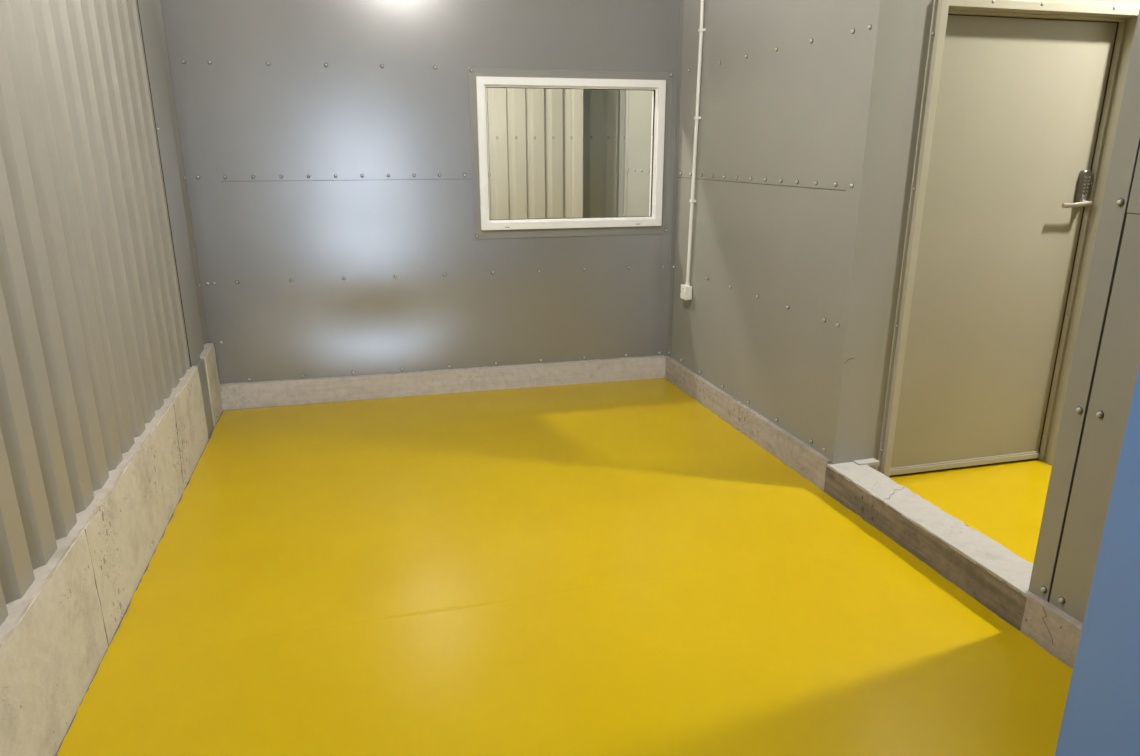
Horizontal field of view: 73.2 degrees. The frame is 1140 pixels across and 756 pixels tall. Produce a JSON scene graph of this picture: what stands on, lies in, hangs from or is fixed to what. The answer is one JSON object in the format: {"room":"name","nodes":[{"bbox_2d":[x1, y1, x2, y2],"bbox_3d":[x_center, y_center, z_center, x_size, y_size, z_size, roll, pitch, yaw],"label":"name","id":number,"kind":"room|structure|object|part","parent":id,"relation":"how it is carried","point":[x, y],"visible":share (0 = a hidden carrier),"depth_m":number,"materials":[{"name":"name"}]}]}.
{"room":"empty industrial room","nodes":[
{"label":"empty industrial room","id":0,"kind":"room"},
{"bbox_2d":[0,0,213,626],"bbox_3d":[-1.631,-0.880,2.396,0.058,3.343,3.886,-5,17,-15],"label":"wall","id":1,"kind":"structure","parent":0,"point":[102,311],"depth_m":2.57,"materials":[{"name":"metal"}]},
{"bbox_2d":[0,529,107,755],"bbox_3d":[-1.323,0.865,1.663,0.125,0.414,1.514,-5,17,-15],"label":"concrete curb","id":2,"kind":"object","parent":1,"relation":"attached to","point":[52,656],"depth_m":2.02,"materials":[{"name":"beige concrete"}]},
{"bbox_2d":[85,529,108,645],"bbox_3d":[-1.515,0.658,2.368,0.101,0.410,0.005,-5,17,-15],"label":"trim","id":3,"kind":"structure","parent":1,"relation":"attached to","point":[85,529],"depth_m":2.38,"materials":[{"name":"grey concrete"}]},
{"bbox_2d":[0,366,196,647],"bbox_3d":[-1.571,0.409,2.476,0.112,0.023,3.398,-5,17,-15],"label":"trim","id":4,"kind":"structure","parent":1,"relation":"attached to","point":[16,609],"depth_m":2.32,"materials":[{"name":"grey concrete"}]},
{"bbox_2d":[84,367,208,643],"bbox_3d":[-1.775,0.400,3.236,0.126,0.414,1.882,-5,17,-15],"label":"concrete curb","id":5,"kind":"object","parent":1,"relation":"attached to","point":[130,523],"depth_m":2.92,"materials":[{"name":"beige concrete"}]},
{"bbox_2d":[200,343,212,356],"bbox_3d":[-2.122,-0.156,4.391,0.108,0.021,0.300,-5,17,-15],"label":"trim","id":6,"kind":"structure","parent":1,"relation":"attached to","point":[207,346],"depth_m":4.41,"materials":[{"name":"grey concrete"}]},
{"bbox_2d":[200,344,222,426],"bbox_3d":[-2.124,0.042,4.447,0.125,0.414,0.302,-5,17,-15],"label":"trim","id":7,"kind":"structure","parent":1,"relation":"attached to","point":[210,357],"depth_m":4.43,"materials":[{"name":"beige concrete"}]},
{"bbox_2d":[160,0,679,383],"bbox_3d":[-0.004,-1.630,4.739,5.300,3.240,0.127,-4,17,-13],"label":"wall","id":8,"kind":"structure","parent":0,"point":[326,149],"depth_m":4.55,"materials":[{"name":"metal"}]},
{"bbox_2d":[220,355,665,409],"bbox_3d":[-0.750,-0.002,5.047,2.865,0.152,0.205,-4,17,-13],"label":"trim","id":9,"kind":"structure","parent":8,"relation":"attached to","point":[246,396],"depth_m":4.92,"materials":[{"name":"concrete"}]},
{"bbox_2d":[469,68,672,238],"bbox_3d":[0.015,-1.390,4.797,1.266,0.990,0.120,-4,17,-13],"label":"window","id":10,"kind":"structure","parent":8,"relation":"in","point":[660,83],"depth_m":4.75,"materials":[{"name":"paint"}]},
{"bbox_2d":[486,88,572,219],"bbox_3d":[-1.412,-2.141,6.646,2.965,3.340,0.046,-4,17,-14],"label":"wall","id":11,"kind":"structure","parent":0,"point":[530,131],"depth_m":6.96,"materials":[{"name":"metal"}]},
{"bbox_2d":[573,89,582,217],"bbox_3d":[-0.003,-2.327,7.266,0.093,3.340,0.630,-4,17,-14],"label":"trim","id":12,"kind":"structure","parent":11,"relation":"attached to","point":[577,93],"depth_m":7.03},
{"bbox_2d":[55,378,1072,755],"bbox_3d":[0.393,0.354,4.358,5.600,0.150,8.900,-4,17,-14],"label":"floor","id":13,"kind":"structure","parent":0,"point":[614,568],"depth_m":2.66,"materials":[{"name":"yellow paint"}]},
{"bbox_2d":[583,89,625,216],"bbox_3d":[0.794,-2.439,7.638,1.645,3.340,0.046,-4,17,-14],"label":"wall","id":14,"kind":"structure","parent":0,"point":[604,111],"depth_m":7.58,"materials":[{"name":"metal"}]},
{"bbox_2d":[624,90,652,216],"bbox_3d":[0.602,-1.784,5.431,0.151,3.340,0.902,-4,17,-14],"label":"wall","id":15,"kind":"structure","parent":0,"point":[638,102],"depth_m":5.62,"materials":[{"name":"metal"}]},
{"bbox_2d":[667,0,1139,622],"bbox_3d":[1.375,-1.025,2.689,0.174,3.240,5.300,-5,17,-15],"label":"wall","id":16,"kind":"structure","parent":0,"point":[802,103],"depth_m":3.45,"materials":[{"name":"metal"}]},
{"bbox_2d":[680,284,691,299],"bbox_3d":[0.733,-0.542,4.845,0.048,0.089,0.089,-5,17,-15],"label":"switch box","id":17,"kind":"object","parent":16,"relation":"attached to","point":[686,291],"visible":0.98,"depth_m":4.81,"materials":[{"name":"white plastic"}]},
{"bbox_3d":[0.718,-0.541,4.842,0.009,0.089,0.089,-5,17,-15],"label":"plate","id":18,"kind":"part","parent":17,"relation":"part of","materials":[{"name":"white plastic"}]},
{"bbox_2d":[685,0,705,285],"bbox_3d":[0.747,-1.846,4.434,0.028,2.653,0.084,-5,17,-15],"label":"conduit","id":19,"kind":"object","parent":16,"relation":"attached to","point":[701,30],"visible":1,"depth_m":4.55,"materials":[{"name":"white plastic"}]},
{"bbox_2d":[664,356,830,490],"bbox_3d":[0.994,0.178,4.431,0.184,0.153,1.935,-5,17,-15],"label":"trim","id":20,"kind":"structure","parent":16,"relation":"attached to","point":[793,452],"depth_m":4.13,"materials":[{"name":"concrete"}]},
{"bbox_2d":[824,462,1032,630],"bbox_3d":[1.404,0.601,3.022,0.185,0.140,1.118,-5,17,-15],"label":"concrete curb","id":21,"kind":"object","parent":16,"relation":"attached to","point":[998,578],"depth_m":2.89,"materials":[{"name":"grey concrete"}]},
{"bbox_2d":[1020,594,1082,667],"bbox_3d":[1.816,1.020,1.607,0.187,0.140,1.946,-5,17,-15],"label":"trim","id":22,"kind":"structure","parent":16,"relation":"attached to","point":[1051,628],"depth_m":2.38,"materials":[{"name":"concrete"}]},
{"bbox_2d":[864,0,1139,459],"bbox_3d":[2.237,-1.182,3.390,2.070,3.340,0.140,-4,17,-14],"label":"wall","id":23,"kind":"structure","parent":0,"point":[924,8],"depth_m":3.23,"materials":[{"name":"grey metal"}]},
{"bbox_2d":[853,458,879,466],"bbox_3d":[1.357,0.389,3.520,0.110,0.021,0.051,-4,17,-14],"label":"trim","id":24,"kind":"structure","parent":23,"relation":"attached to","point":[870,462],"depth_m":3.51,"materials":[{"name":"grey concrete"}]},
{"bbox_2d":[877,0,1139,476],"bbox_3d":[1.920,-0.553,3.464,1.043,2.093,0.161,-4,17,-14],"label":"door","id":25,"kind":"structure","parent":23,"relation":"in","point":[1021,102],"depth_m":3.44,"materials":[{"name":"paint"}]},
{"bbox_3d":[2.279,-0.779,3.447,0.148,0.030,0.022,-4,17,-14],"label":"lever handle","id":26,"kind":"part","parent":25,"relation":"part of","materials":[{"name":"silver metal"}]},
{"bbox_3d":[1.371,-0.255,0.268,5.420,3.340,0.150,-4,17,-14],"label":"wall","id":27,"kind":"structure","parent":0,"visible":0},
{"bbox_2d":[1054,364,1139,755],"bbox_3d":[1.074,0.209,0.951,0.055,2.038,0.973,-1,17,-3],"label":"door","id":28,"kind":"structure","parent":27,"relation":"in","point":[1101,716],"depth_m":1.46,"materials":[{"name":"blue paint"}]}
]}

